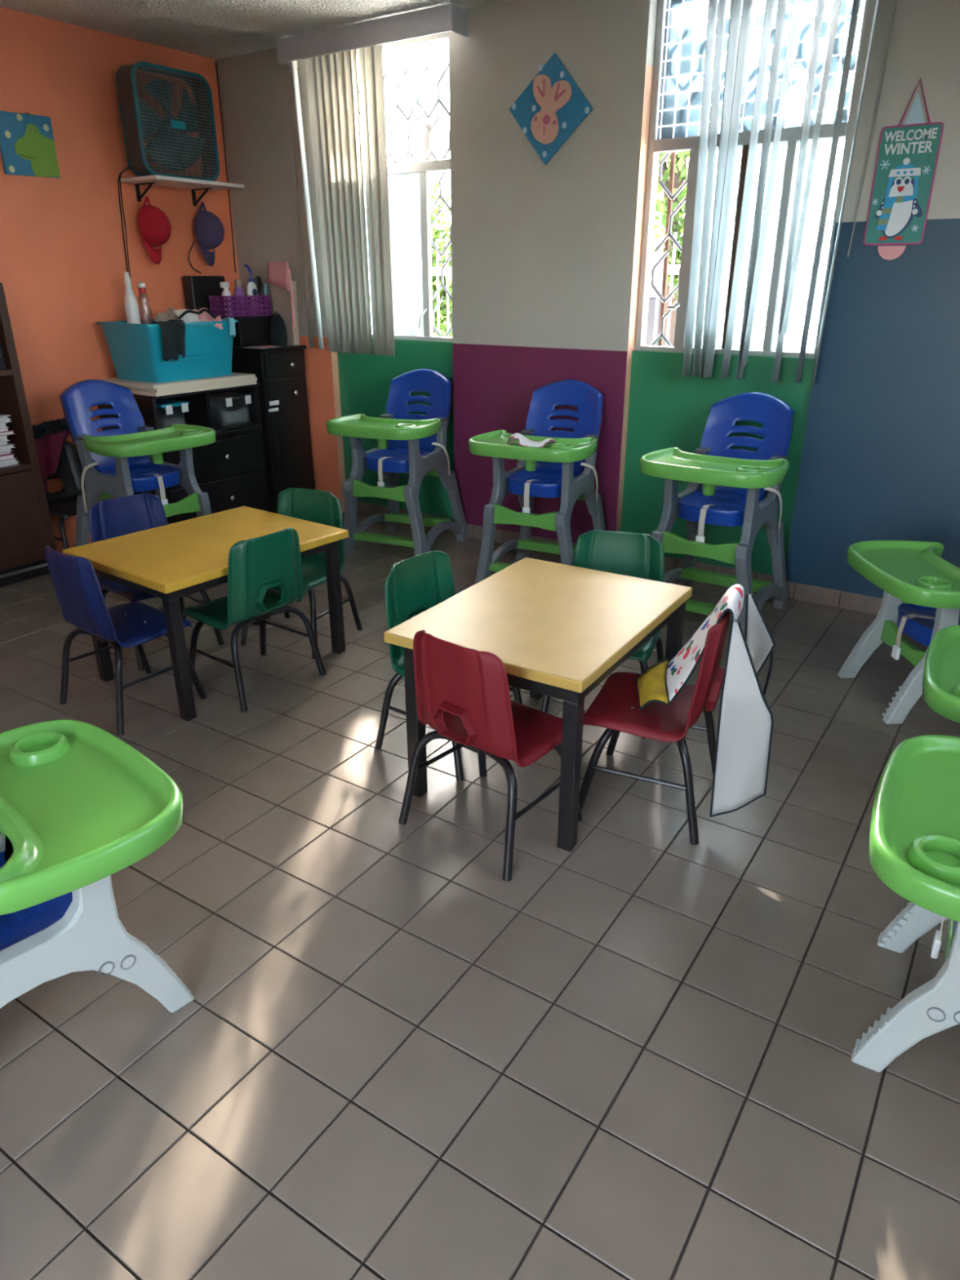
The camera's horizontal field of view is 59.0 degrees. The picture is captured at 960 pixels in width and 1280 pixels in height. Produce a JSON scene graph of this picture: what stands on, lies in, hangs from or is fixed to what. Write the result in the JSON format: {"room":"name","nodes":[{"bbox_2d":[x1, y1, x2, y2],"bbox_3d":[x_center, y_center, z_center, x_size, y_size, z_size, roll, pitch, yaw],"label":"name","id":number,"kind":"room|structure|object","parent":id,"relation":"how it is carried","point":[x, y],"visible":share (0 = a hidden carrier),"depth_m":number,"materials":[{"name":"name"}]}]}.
{"room":"children's room","nodes":[
{"label":"children's room","id":0,"kind":"room"},
{"bbox_2d":[0,6,239,551],"bbox_3d":[-2.890,-1.385,3.560,0.200,2.515,4.700,15,27,31],"label":"wall","id":1,"kind":"structure","parent":0,"point":[63,268],"depth_m":4.37,"materials":[{"name":"orange paint"}]},
{"bbox_2d":[0,111,60,177],"bbox_3d":[-2.171,-2.378,4.075,0.023,0.272,0.274,15,27,31],"label":"plaque","id":2,"kind":"object","parent":1,"relation":"attached to","point":[27,144],"visible":1,"depth_m":4.07,"materials":[{"name":"blue paint"}]},
{"bbox_2d":[120,174,244,206],"bbox_3d":[-1.618,-2.458,4.659,0.300,0.103,0.590,15,27,31],"label":"wall shelf","id":3,"kind":"object","parent":1,"relation":"attached to","point":[193,184],"visible":1,"depth_m":4.58,"materials":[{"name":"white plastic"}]},
{"bbox_2d":[137,195,171,264],"bbox_3d":[-1.755,-2.235,4.636,0.115,0.336,0.174,11,26,25],"label":"baseball cap","id":4,"kind":"object","parent":3,"relation":"hanging from","point":[154,226],"visible":1,"depth_m":4.60,"materials":[{"name":"red fabric"}]},
{"bbox_2d":[115,61,219,288],"bbox_3d":[-1.689,-2.393,4.644,0.210,1.231,0.551,15,27,31],"label":"box fan","id":5,"kind":"object","parent":3,"relation":"on","point":[171,148],"visible":0.86,"depth_m":4.48,"materials":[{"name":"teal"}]},
{"bbox_2d":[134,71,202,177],"bbox_3d":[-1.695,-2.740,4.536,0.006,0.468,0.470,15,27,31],"label":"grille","id":6,"kind":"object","parent":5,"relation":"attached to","point":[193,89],"depth_m":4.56,"materials":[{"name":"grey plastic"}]},
{"bbox_2d":[135,66,216,177],"bbox_3d":[-1.594,-2.713,4.473,0.005,0.468,0.468,15,27,31],"label":"grille","id":7,"kind":"object","parent":5,"relation":"attached to","point":[175,126],"depth_m":4.46,"materials":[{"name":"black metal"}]},
{"bbox_2d":[187,201,224,273],"bbox_3d":[-1.576,-2.324,4.909,0.126,0.375,0.230,18,29,36],"label":"baseball cap","id":8,"kind":"object","parent":3,"relation":"hanging from","point":[209,230],"visible":1,"depth_m":4.88,"materials":[{"name":"purple fabric"}]},
{"bbox_2d":[215,62,235,272],"bbox_3d":[-1.496,-2.760,5.004,0.010,1.090,0.025,15,27,31],"label":"cable","id":9,"kind":"object","parent":1,"relation":"attached to","point":[215,62],"visible":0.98,"depth_m":4.99,"materials":[{"name":"black plastic"}]},
{"bbox_2d":[0,0,510,59],"bbox_3d":[-0.704,-2.032,1.671,5.490,0.150,5.100,15,27,31],"label":"ceiling","id":10,"kind":"structure","parent":0,"point":[216,29],"depth_m":4.00,"materials":[{"name":"white paint"}]},
{"bbox_2d":[0,512,959,1279],"bbox_3d":[-0.629,0.337,2.793,5.490,0.060,5.350,15,27,31],"label":"floor","id":11,"kind":"structure","parent":0,"point":[626,1055],"depth_m":1.74,"materials":[{"name":"grey tile"}]},
{"bbox_2d":[0,282,57,587],"bbox_3d":[-2.575,-0.842,3.756,0.348,1.361,1.054,15,27,31],"label":"bookcase","id":12,"kind":"object","parent":11,"relation":"on","point":[26,529],"visible":0.77,"depth_m":4.08,"materials":[{"name":"brown wood"}]},
{"bbox_2d":[0,339,6,369],"bbox_3d":[-2.300,-1.402,3.906,0.252,0.290,0.052,15,27,31],"label":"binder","id":13,"kind":"object","parent":12,"relation":"on","point":[2,364],"visible":1,"depth_m":3.89,"materials":[{"name":"black plastic"}]},
{"bbox_2d":[0,460,19,467],"bbox_3d":[-2.383,-0.825,4.015,0.218,0.014,0.300,13,27,29],"label":"book","id":14,"kind":"object","parent":12,"relation":"on","point":[12,463],"visible":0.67,"depth_m":4.04,"materials":[{"name":"white paper"}]},
{"bbox_2d":[0,457,17,464],"bbox_3d":[-2.386,-0.839,4.007,0.218,0.016,0.300,15,28,32],"label":"book","id":15,"kind":"object","parent":14,"relation":"on","point":[13,460],"visible":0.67,"depth_m":4.03,"materials":[{"name":"white paper"}]},
{"bbox_2d":[0,453,16,461],"bbox_3d":[-2.385,-0.852,3.988,0.218,0.022,0.300,16,28,33],"label":"book","id":16,"kind":"object","parent":15,"relation":"on","point":[9,456],"visible":0.78,"depth_m":4.01,"materials":[{"name":"white paper"}]},
{"bbox_2d":[0,451,12,455],"bbox_3d":[-2.398,-0.868,3.981,0.218,0.012,0.300,14,27,29],"label":"book","id":17,"kind":"object","parent":16,"relation":"on","point":[8,452],"visible":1,"depth_m":4.02,"materials":[{"name":"white paper"}]},
{"bbox_2d":[0,448,13,453],"bbox_3d":[-2.390,-0.880,3.970,0.218,0.018,0.300,14,27,29],"label":"book","id":18,"kind":"object","parent":17,"relation":"on","point":[9,449],"visible":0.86,"depth_m":4.01,"materials":[{"name":"white paper"}]},
{"bbox_2d":[0,443,14,449],"bbox_3d":[-2.374,-0.895,3.964,0.218,0.014,0.300,16,28,33],"label":"book","id":19,"kind":"object","parent":18,"relation":"on","point":[10,445],"visible":0.78,"depth_m":3.99,"materials":[{"name":"white paper"}]},
{"bbox_2d":[0,440,8,445],"bbox_3d":[-2.400,-0.910,3.958,0.218,0.016,0.300,15,28,32],"label":"book","id":20,"kind":"object","parent":19,"relation":"on","point":[5,442],"visible":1,"depth_m":4.00,"materials":[{"name":"white paper"}]},
{"bbox_2d":[0,435,9,441],"bbox_3d":[-2.399,-0.932,3.955,0.218,0.026,0.300,16,28,32],"label":"book","id":21,"kind":"object","parent":20,"relation":"on","point":[2,438],"visible":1,"depth_m":4.00,"materials":[{"name":"white paper"}]},
{"bbox_2d":[0,429,15,435],"bbox_3d":[-2.374,-0.957,3.960,0.218,0.016,0.300,14,27,30],"label":"book","id":22,"kind":"object","parent":21,"relation":"on","point":[11,432],"visible":0.67,"depth_m":4.00,"materials":[{"name":"white paper"}]},
{"bbox_2d":[0,426,9,432],"bbox_3d":[-2.388,-0.968,3.941,0.218,0.018,0.300,15,27,31],"label":"book","id":23,"kind":"object","parent":22,"relation":"on","point":[4,429],"visible":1,"depth_m":3.98,"materials":[{"name":"white paper"}]},
{"bbox_2d":[0,422,8,428],"bbox_3d":[-2.390,-0.986,3.931,0.218,0.022,0.300,16,28,33],"label":"book","id":24,"kind":"object","parent":23,"relation":"on","point":[2,425],"visible":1,"depth_m":3.97,"materials":[{"name":"white paper"}]},
{"bbox_2d":[0,418,12,423],"bbox_3d":[-2.379,-1.012,3.944,0.218,0.014,0.300,16,28,33],"label":"book","id":25,"kind":"object","parent":24,"relation":"on","point":[6,420],"visible":0.75,"depth_m":3.98,"materials":[{"name":"white paper"}]},
{"bbox_2d":[0,416,9,420],"bbox_3d":[-2.381,-1.019,3.926,0.218,0.012,0.300,14,27,29],"label":"book","id":26,"kind":"object","parent":25,"relation":"on","point":[1,417],"visible":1,"depth_m":3.97,"materials":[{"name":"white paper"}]},
{"bbox_2d":[0,413,11,416],"bbox_3d":[-2.350,-1.038,3.914,0.200,0.029,0.270,15,27,31],"label":"magazine","id":27,"kind":"object","parent":26,"relation":"on","point":[1,415],"visible":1,"depth_m":3.97,"materials":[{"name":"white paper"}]},
{"bbox_2d":[44,440,111,549],"bbox_3d":[-2.136,-0.720,4.457,0.350,0.590,0.391,15,27,31],"label":"chair","id":28,"kind":"object","parent":11,"relation":"on","point":[63,504],"visible":0.36,"depth_m":4.52,"materials":[{"name":"black plastic"}]},
{"bbox_2d":[31,417,70,491],"bbox_3d":[-2.183,-0.973,4.413,0.083,0.367,0.302,15,27,31],"label":"garment","id":29,"kind":"object","parent":28,"relation":"hanging from","point":[50,441],"visible":0.8,"depth_m":4.37,"materials":[{"name":"red fabric"}]},
{"bbox_2d":[0,719,194,1013],"bbox_3d":[-0.928,0.452,1.540,0.564,0.712,0.702,19,30,38],"label":"high chair","id":30,"kind":"object","parent":11,"relation":"on","point":[80,806],"visible":1,"depth_m":1.55,"materials":[{"name":"plastic"}]},
{"bbox_2d":[0,719,183,915],"bbox_3d":[-0.825,0.338,1.614,0.564,0.138,0.418,15,27,31],"label":"tray","id":31,"kind":"object","parent":30,"relation":"on","point":[80,806],"depth_m":1.56,"materials":[{"name":"plastic"}]},
{"bbox_2d":[44,545,206,735],"bbox_3d":[-1.222,-0.054,2.891,0.391,0.590,0.350,17,28,34],"label":"chair","id":32,"kind":"object","parent":11,"relation":"on","point":[82,605],"visible":0.92,"depth_m":2.76,"materials":[{"name":"blue plastic"}]},
{"bbox_2d":[59,379,215,546],"bbox_3d":[-1.652,-0.768,4.141,0.707,0.927,0.564,17,28,34],"label":"high chair","id":33,"kind":"object","parent":11,"relation":"on","point":[127,460],"visible":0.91,"depth_m":4.08,"materials":[{"name":"blue plastic"}]},
{"bbox_2d":[82,423,215,464],"bbox_3d":[-1.527,-0.898,3.979,0.392,0.138,0.561,15,27,31],"label":"tray","id":34,"kind":"object","parent":33,"relation":"on","point":[176,437],"depth_m":3.89,"materials":[{"name":"plastic"}]},
{"bbox_2d":[88,493,224,671],"bbox_3d":[-1.293,-0.248,3.346,0.350,0.590,0.391,21,31,40],"label":"chair","id":35,"kind":"object","parent":11,"relation":"on","point":[109,518],"visible":0.38,"depth_m":3.34,"materials":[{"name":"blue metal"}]},
{"bbox_2d":[97,382,271,524],"bbox_3d":[-1.681,-1.046,4.923,0.526,0.820,0.732,15,27,31],"label":"dresser","id":36,"kind":"object","parent":11,"relation":"on","point":[232,469],"visible":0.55,"depth_m":4.87,"materials":[{"name":"black wood"}]},
{"bbox_2d":[155,399,189,427],"bbox_3d":[-1.714,-1.214,4.638,0.216,0.166,0.178,15,27,31],"label":"storage box","id":37,"kind":"object","parent":36,"relation":"on","point":[167,404],"visible":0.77,"depth_m":4.58,"materials":[{"name":"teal plastic"}]},
{"bbox_2d":[130,380,256,396],"bbox_3d":[-1.671,-1.414,4.714,0.503,0.018,0.675,15,27,31],"label":"board","id":38,"kind":"object","parent":36,"relation":"on","point":[215,387],"visible":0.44,"depth_m":4.49,"materials":[{"name":"white wood"}]},
{"bbox_2d":[123,377,257,392],"bbox_3d":[-1.666,-1.434,4.714,0.503,0.018,0.670,15,27,31],"label":"board","id":39,"kind":"object","parent":38,"relation":"on","point":[227,382],"visible":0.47,"depth_m":4.50,"materials":[{"name":"white wood"}]},
{"bbox_2d":[99,372,255,389],"bbox_3d":[-1.675,-1.446,4.695,0.503,0.018,0.678,15,27,31],"label":"board","id":40,"kind":"object","parent":39,"relation":"on","point":[234,375],"visible":0.49,"depth_m":4.49,"materials":[{"name":"white wood"}]},
{"bbox_2d":[96,319,237,382],"bbox_3d":[-1.681,-1.589,4.637,0.456,0.288,0.588,15,27,31],"label":"tub","id":41,"kind":"object","parent":40,"relation":"on","point":[135,349],"visible":0.92,"depth_m":4.49,"materials":[{"name":"teal plastic"}]},
{"bbox_2d":[124,271,141,324],"bbox_3d":[-1.853,-1.772,4.515,0.070,0.340,0.069,15,27,31],"label":"bottle","id":42,"kind":"object","parent":41,"relation":"on","point":[131,308],"visible":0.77,"depth_m":4.49,"materials":[{"name":"white plastic"}]},
{"bbox_2d":[137,281,146,293],"bbox_3d":[-1.795,-1.763,4.555,0.068,0.292,0.067,15,27,31],"label":"cap","id":43,"kind":"object","parent":41,"relation":"in","point":[141,286],"visible":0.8,"depth_m":4.50,"materials":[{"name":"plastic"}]},
{"bbox_2d":[153,306,179,321],"bbox_3d":[-1.702,-1.749,4.619,0.214,0.118,0.190,15,27,31],"label":"garment","id":44,"kind":"object","parent":41,"relation":"in","point":[164,317],"visible":0.48,"depth_m":4.58,"materials":[{"name":"beige fabric"}]},
{"bbox_2d":[150,319,185,360],"bbox_3d":[-1.608,-1.553,4.395,0.108,0.200,0.160,15,27,31],"label":"cloth","id":45,"kind":"object","parent":41,"relation":"hanging from","point":[173,331],"visible":0.94,"depth_m":4.36,"materials":[{"name":"black fabric"}]},
{"bbox_2d":[168,309,203,322],"bbox_3d":[-1.581,-1.757,4.622,0.244,0.089,0.211,15,27,31],"label":"garment","id":46,"kind":"object","parent":41,"relation":"in","point":[189,317],"visible":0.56,"depth_m":4.53,"materials":[{"name":"white fabric"}]},
{"bbox_2d":[177,308,214,319],"bbox_3d":[-1.518,-1.748,4.551,0.206,0.052,0.032,-19,30,-37],"label":"headband","id":47,"kind":"object","parent":46,"relation":"on","point":[202,310],"visible":1,"depth_m":4.54,"materials":[{"name":"black fabric"}]},
{"bbox_2d":[196,307,222,328],"bbox_3d":[-1.477,-1.751,4.622,0.178,0.108,0.172,15,27,31],"label":"garment","id":48,"kind":"object","parent":41,"relation":"in","point":[205,316],"visible":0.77,"depth_m":4.59,"materials":[{"name":"pink fabric"}]},
{"bbox_2d":[222,317,235,337],"bbox_3d":[-1.378,-1.719,4.667,0.074,0.103,0.050,15,27,31],"label":"sock","id":49,"kind":"object","parent":41,"relation":"hanging from","point":[232,322],"visible":0.95,"depth_m":4.64,"materials":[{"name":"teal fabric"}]},
{"bbox_2d":[222,395,251,423],"bbox_3d":[-1.476,-1.350,4.962,0.216,0.161,0.244,15,27,31],"label":"storage box","id":50,"kind":"object","parent":36,"relation":"on","point":[239,415],"visible":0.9,"depth_m":4.92,"materials":[{"name":"grey plastic"}]},
{"bbox_2d":[62,506,348,721],"bbox_3d":[-0.986,-0.140,3.205,0.620,0.496,0.795,17,28,34],"label":"table","id":51,"kind":"object","parent":11,"relation":"on","point":[169,562],"visible":0.78,"depth_m":3.01,"materials":[{"name":"yellow paint"}]},
{"bbox_2d":[182,527,326,711],"bbox_3d":[-0.833,-0.120,3.044,0.350,0.590,0.391,16,28,34],"label":"chair","id":52,"kind":"object","parent":11,"relation":"on","point":[257,565],"visible":1,"depth_m":2.91,"materials":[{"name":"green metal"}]},
{"bbox_2d":[231,344,315,513],"bbox_3d":[-1.355,-1.307,5.296,0.571,1.005,0.352,15,27,31],"label":"base cabinet","id":53,"kind":"object","parent":11,"relation":"on","point":[280,371],"visible":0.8,"depth_m":5.09,"materials":[{"name":"black wood"}]},
{"bbox_2d":[182,275,225,315],"bbox_3d":[-1.621,-1.957,5.050,0.085,0.385,0.255,15,27,31],"label":"speaker box","id":54,"kind":"object","parent":53,"relation":"on","point":[197,290],"visible":0.44,"depth_m":4.94,"materials":[{"name":"black plastic"}]},
{"bbox_2d":[213,315,273,346],"bbox_3d":[-1.407,-1.864,5.112,0.233,0.165,0.300,15,27,31],"label":"organizer","id":55,"kind":"object","parent":53,"relation":"on","point":[251,331],"visible":0.54,"depth_m":5.01,"materials":[{"name":"black wood"}]},
{"bbox_2d":[208,294,271,316],"bbox_3d":[-1.414,-1.976,5.017,0.163,0.112,0.323,15,27,31],"label":"basket","id":56,"kind":"object","parent":55,"relation":"on","point":[216,304],"visible":0.85,"depth_m":4.94,"materials":[{"name":"purple plastic"}]},
{"bbox_2d":[219,281,231,315],"bbox_3d":[-1.465,-1.972,4.908,0.052,0.182,0.058,15,27,31],"label":"bottle","id":57,"kind":"object","parent":56,"relation":"in","point":[225,285],"visible":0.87,"depth_m":4.88,"materials":[{"name":"white plastic"}]},
{"bbox_2d":[234,279,245,315],"bbox_3d":[-1.407,-2.004,4.967,0.056,0.195,0.056,15,27,31],"label":"bottle","id":58,"kind":"object","parent":56,"relation":"in","point":[238,291],"visible":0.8,"depth_m":4.93,"materials":[{"name":"purple plastic"}]},
{"bbox_2d":[244,263,259,314],"bbox_3d":[-1.355,-2.083,5.045,0.046,0.279,0.076,15,27,31],"label":"lotion bottle","id":59,"kind":"object","parent":56,"relation":"in","point":[251,290],"visible":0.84,"depth_m":5.02,"materials":[{"name":"white plastic"}]},
{"bbox_2d":[254,275,262,314],"bbox_3d":[-1.322,-2.067,5.088,0.026,0.215,0.051,15,27,31],"label":"hairbrush","id":60,"kind":"object","parent":56,"relation":"in","point":[258,282],"visible":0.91,"depth_m":5.06,"materials":[{"name":"black plastic"}]},
{"bbox_2d":[264,282,267,298],"bbox_3d":[-1.285,-2.050,5.100,0.006,0.178,0.042,7,24,15],"label":"comb","id":61,"kind":"object","parent":56,"relation":"in","point":[265,283],"visible":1,"depth_m":5.08,"materials":[{"name":"teal plastic"}]},
{"bbox_2d":[244,345,279,348],"bbox_3d":[-1.273,-1.714,4.966,0.140,0.002,0.150,12,26,26],"label":"paper sheet","id":62,"kind":"object","parent":53,"relation":"on","point":[261,345],"visible":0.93,"depth_m":4.93,"materials":[{"name":"white paper"}]},
{"bbox_2d":[255,345,277,346],"bbox_3d":[-1.256,-1.726,4.988,0.100,0.002,0.100,-19,30,-38],"label":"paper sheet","id":63,"kind":"object","parent":62,"relation":"on","point":[263,345],"visible":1,"depth_m":4.97,"materials":[{"name":"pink paper"}]},
{"bbox_2d":[270,311,287,346],"bbox_3d":[-1.194,-1.837,5.012,0.123,0.193,0.066,15,27,31],"label":"pouch","id":64,"kind":"object","parent":53,"relation":"on","point":[278,337],"visible":1,"depth_m":4.99,"materials":[{"name":"black fabric"}]},
{"bbox_2d":[266,261,299,345],"bbox_3d":[-1.155,-1.988,5.026,0.195,0.460,0.072,15,27,31],"label":"paper bag","id":65,"kind":"object","parent":53,"relation":"on","point":[284,295],"visible":0.94,"depth_m":4.99,"materials":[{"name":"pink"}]},
{"bbox_2d":[240,487,362,658],"bbox_3d":[-0.745,-0.283,3.426,0.391,0.590,0.350,9,25,21],"label":"chair","id":66,"kind":"object","parent":11,"relation":"on","point":[322,507],"visible":0.52,"depth_m":3.46,"materials":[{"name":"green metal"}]},
{"bbox_2d":[325,368,469,555],"bbox_3d":[-0.427,-0.935,4.527,0.564,0.927,0.707,10,25,22],"label":"high chair","id":67,"kind":"object","parent":11,"relation":"on","point":[414,445],"visible":0.99,"depth_m":4.51,"materials":[{"name":"plastic"}]},
{"bbox_2d":[325,413,441,448],"bbox_3d":[-0.488,-1.048,4.326,0.566,0.138,0.431,15,27,31],"label":"tray","id":68,"kind":"object","parent":67,"relation":"on","point":[356,426],"depth_m":4.22,"materials":[{"name":"plastic"}]},
{"bbox_2d":[374,550,523,781],"bbox_3d":[-0.082,0.055,2.631,0.350,0.590,0.391,17,28,35],"label":"chair","id":69,"kind":"object","parent":11,"relation":"on","point":[415,584],"visible":0.46,"depth_m":2.63,"materials":[{"name":"green plastic"}]},
{"bbox_2d":[398,629,582,881],"bbox_3d":[0.034,0.230,2.220,0.391,0.590,0.350,18,29,37],"label":"chair","id":70,"kind":"object","parent":11,"relation":"on","point":[470,686],"visible":0.97,"depth_m":2.07,"materials":[{"name":"red plastic"}]},
{"bbox_2d":[468,379,605,584],"bbox_3d":[0.305,-0.723,4.026,0.564,0.927,0.707,11,25,24],"label":"high chair","id":71,"kind":"object","parent":11,"relation":"on","point":[565,469],"visible":0.94,"depth_m":4.00,"materials":[{"name":"blue plastic"}]},
{"bbox_2d":[506,433,556,447],"bbox_3d":[0.223,-0.886,3.766,0.237,0.048,0.149,9,25,21],"label":"cloth","id":72,"kind":"object","parent":71,"relation":"on","point":[523,441],"visible":0.95,"depth_m":3.75,"materials":[{"name":"white fabric"}]},
{"bbox_2d":[468,430,597,471],"bbox_3d":[0.238,-0.836,3.825,0.564,0.138,0.419,15,27,31],"label":"tray","id":73,"kind":"object","parent":71,"relation":"on","point":[494,444],"depth_m":3.71,"materials":[{"name":"plastic"}]},
{"bbox_2d":[383,557,692,852],"bbox_3d":[0.199,0.136,2.553,0.590,0.496,0.790,14,27,29],"label":"table","id":74,"kind":"object","parent":11,"relation":"on","point":[557,630],"visible":0.77,"depth_m":2.35,"materials":[{"name":"yellow paint"}]},
{"bbox_2d":[540,529,664,737],"bbox_3d":[0.425,-0.035,2.841,0.391,0.590,0.350,8,24,18],"label":"chair","id":75,"kind":"object","parent":11,"relation":"on","point":[638,555],"visible":0.34,"depth_m":2.88,"materials":[{"name":"green plastic"}]},
{"bbox_2d":[578,610,730,844],"bbox_3d":[0.489,0.176,2.345,0.350,0.590,0.391,9,25,21],"label":"chair","id":76,"kind":"object","parent":11,"relation":"on","point":[615,708],"visible":0.85,"depth_m":2.25,"materials":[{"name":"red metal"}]},
{"bbox_2d":[635,582,775,817],"bbox_3d":[0.596,0.157,2.280,0.365,0.574,0.292,5,24,12],"label":"cloth","id":77,"kind":"object","parent":76,"relation":"on","point":[745,723],"visible":1,"depth_m":2.19,"materials":[{"name":"white fabric"}]},
{"bbox_2d":[639,391,795,634],"bbox_3d":[1.012,-0.534,3.579,0.564,0.927,0.707,15,27,31],"label":"high chair","id":78,"kind":"object","parent":11,"relation":"on","point":[728,487],"visible":0.94,"depth_m":3.54,"materials":[{"name":"blue plastic"}]},
{"bbox_2d":[639,447,789,495],"bbox_3d":[0.921,-0.649,3.382,0.561,0.138,0.378,15,27,31],"label":"tray","id":79,"kind":"object","parent":78,"relation":"on","point":[673,464],"depth_m":3.30,"materials":[{"name":"plastic"}]},
{"bbox_2d":[837,540,959,724],"bbox_3d":[1.641,-0.126,2.885,0.702,0.712,0.564,-1,23,-2],"label":"high chair","id":80,"kind":"object","parent":11,"relation":"on","point":[921,598],"visible":0.88,"depth_m":2.87,"materials":[{"name":"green plastic"}]},
{"bbox_2d":[847,540,959,608],"bbox_3d":[1.498,-0.193,2.850,0.550,0.138,0.582,15,27,31],"label":"tray","id":81,"kind":"object","parent":80,"relation":"on","point":[913,572],"depth_m":2.82,"materials":[{"name":"plastic"}]},
{"bbox_2d":[851,734,959,1072],"bbox_3d":[1.053,0.469,1.493,0.702,0.712,0.564,13,26,28],"label":"high chair","id":82,"kind":"object","parent":11,"relation":"on","point":[914,844],"visible":1,"depth_m":1.53,"materials":[{"name":"green plastic"}]},
{"bbox_2d":[868,734,959,922],"bbox_3d":[0.919,0.368,1.536,0.393,0.138,0.562,15,27,31],"label":"tray","id":83,"kind":"object","parent":82,"relation":"on","point":[914,844],"depth_m":1.51,"materials":[{"name":"plastic"}]},
{"bbox_2d":[922,625,959,723],"bbox_3d":[1.439,0.229,2.053,0.702,0.712,0.564,13,26,27],"label":"high chair","id":84,"kind":"object","parent":11,"relation":"on","point":[941,673],"visible":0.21,"depth_m":2.07,"materials":[{"name":"green plastic"}]},
{"bbox_2d":[216,0,959,598],"bbox_3d":[0.674,-1.603,4.058,5.490,2.515,0.200,15,27,31],"label":"wall","id":85,"kind":"structure","parent":0,"point":[546,259],"depth_m":3.91,"materials":[{"name":"beige paint"}]},
{"bbox_2d":[355,31,452,342],"bbox_3d":[-0.458,-2.364,4.567,0.885,1.421,0.134,15,27,31],"label":"window","id":86,"kind":"structure","parent":85,"relation":"in","point":[411,226],"depth_m":4.56,"materials":[{"name":"silver metal"}]},
{"bbox_2d":[275,3,467,355],"bbox_3d":[-0.558,-2.296,4.445,1.125,1.525,0.138,15,27,31],"label":"vertical blind","id":87,"kind":"object","parent":86,"relation":"attached to","point":[330,55],"visible":1,"depth_m":4.46,"materials":[{"name":"grey fabric"}]},
{"bbox_2d":[356,501,454,531],"bbox_3d":[-0.487,-0.764,5.199,0.885,0.080,0.010,15,27,31],"label":"baseboard","id":88,"kind":"structure","parent":85,"relation":"attached to","point":[366,508],"depth_m":5.29,"materials":[{"name":"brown tile"}]},
{"bbox_2d":[454,523,575,554],"bbox_3d":[0.274,-0.539,4.668,1.016,0.080,0.010,15,27,31],"label":"baseboard","id":89,"kind":"object","parent":85,"relation":"attached to","point":[475,531],"visible":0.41,"depth_m":4.76,"materials":[{"name":"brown tile"}]},
{"bbox_2d":[509,53,592,164],"bbox_3d":[0.313,-2.394,3.836,0.433,0.431,0.020,15,27,31],"label":"plaque","id":90,"kind":"object","parent":85,"relation":"attached to","point":[550,108],"visible":1,"depth_m":3.82,"materials":[{"name":"blue paint"}]},
{"bbox_2d":[664,555,773,585],"bbox_3d":[1.081,-0.350,4.220,0.858,0.080,0.010,15,27,31],"label":"baseboard","id":91,"kind":"structure","parent":85,"relation":"attached to","point":[670,563],"depth_m":4.17,"materials":[{"name":"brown tile"}]},
{"bbox_2d":[635,0,867,358],"bbox_3d":[1.121,-1.944,3.611,0.858,1.450,0.180,15,27,31],"label":"window","id":92,"kind":"structure","parent":85,"relation":"in","point":[681,33],"depth_m":3.56,"materials":[{"name":"silver metal"}]},
{"bbox_2d":[649,151,688,346],"bbox_3d":[1.148,-1.916,3.653,0.827,1.308,0.015,15,27,31],"label":"grille","id":93,"kind":"object","parent":92,"relation":"attached to","point":[669,234],"depth_m":3.92,"materials":[{"name":"grey metal"}]},
{"bbox_2d":[682,0,897,385],"bbox_3d":[1.079,-1.858,3.429,0.980,1.540,0.133,15,27,31],"label":"vertical blind","id":94,"kind":"object","parent":92,"relation":"attached to","point":[737,46],"visible":1,"depth_m":3.40,"materials":[{"name":"grey fabric"}]},
{"bbox_2d":[786,581,882,614],"bbox_3d":[2.066,-0.066,3.550,1.586,0.080,0.010,15,27,31],"label":"baseboard","id":95,"kind":"structure","parent":85,"relation":"attached to","point":[828,597],"depth_m":3.83,"materials":[{"name":"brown tile"}]},
{"bbox_2d":[863,78,943,259],"bbox_3d":[1.585,-1.749,3.173,0.212,0.599,0.023,15,27,31],"label":"welcome sign","id":96,"kind":"object","parent":85,"relation":"attached to","point":[906,162],"visible":1,"depth_m":3.19,"materials":[{"name":"teal"}]},
{"label":"outside","id":97,"kind":"structure","parent":0,"visible":0},
{"bbox_3d":[5.655,-5.074,16.054,30.000,0.080,25.690,15,27,31],"label":"ground","id":98,"kind":"structure","parent":97,"visible":0},
{"bbox_2d":[422,124,452,337],"bbox_3d":[-0.445,-5.966,10.066,2.343,6.286,2.180,15,27,31],"label":"tree","id":99,"kind":"object","parent":98,"relation":"on","point":[437,234],"visible":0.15,"depth_m":9.86,"materials":[{"name":"green plant"}]},
{"bbox_2d":[431,231,679,346],"bbox_3d":[0.783,-2.472,7.416,7.000,1.920,0.050,15,27,31],"label":"fence","id":100,"kind":"object","parent":98,"relation":"on","point":[673,268],"visible":0.02,"depth_m":6.87,"materials":[{"name":"grey metal"}]},
{"bbox_2d":[431,220,683,333],"bbox_3d":[5.580,-6.963,17.069,24.400,2.600,3.400,15,27,31],"label":"building","id":101,"kind":"structure","parent":98,"relation":"on","point":[656,258],"depth_m":16.55,"materials":[{"name":"white"}]},
{"bbox_2d":[645,294,661,346],"bbox_3d":[3.064,-3.723,10.981,3.946,1.419,1.640,15,27,31],"label":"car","id":102,"kind":"object","parent":98,"relation":"on","point":[652,298],"visible":0.03,"depth_m":10.51,"materials":[{"name":"white paint"}]},
{"bbox_2d":[651,150,689,346],"bbox_3d":[1.649,-5.184,8.981,1.061,5.690,2.776,-13,26,-28],"label":"tree","id":103,"kind":"object","parent":98,"relation":"on","point":[681,169],"visible":0.08,"depth_m":8.60,"materials":[{"name":"green plant"}]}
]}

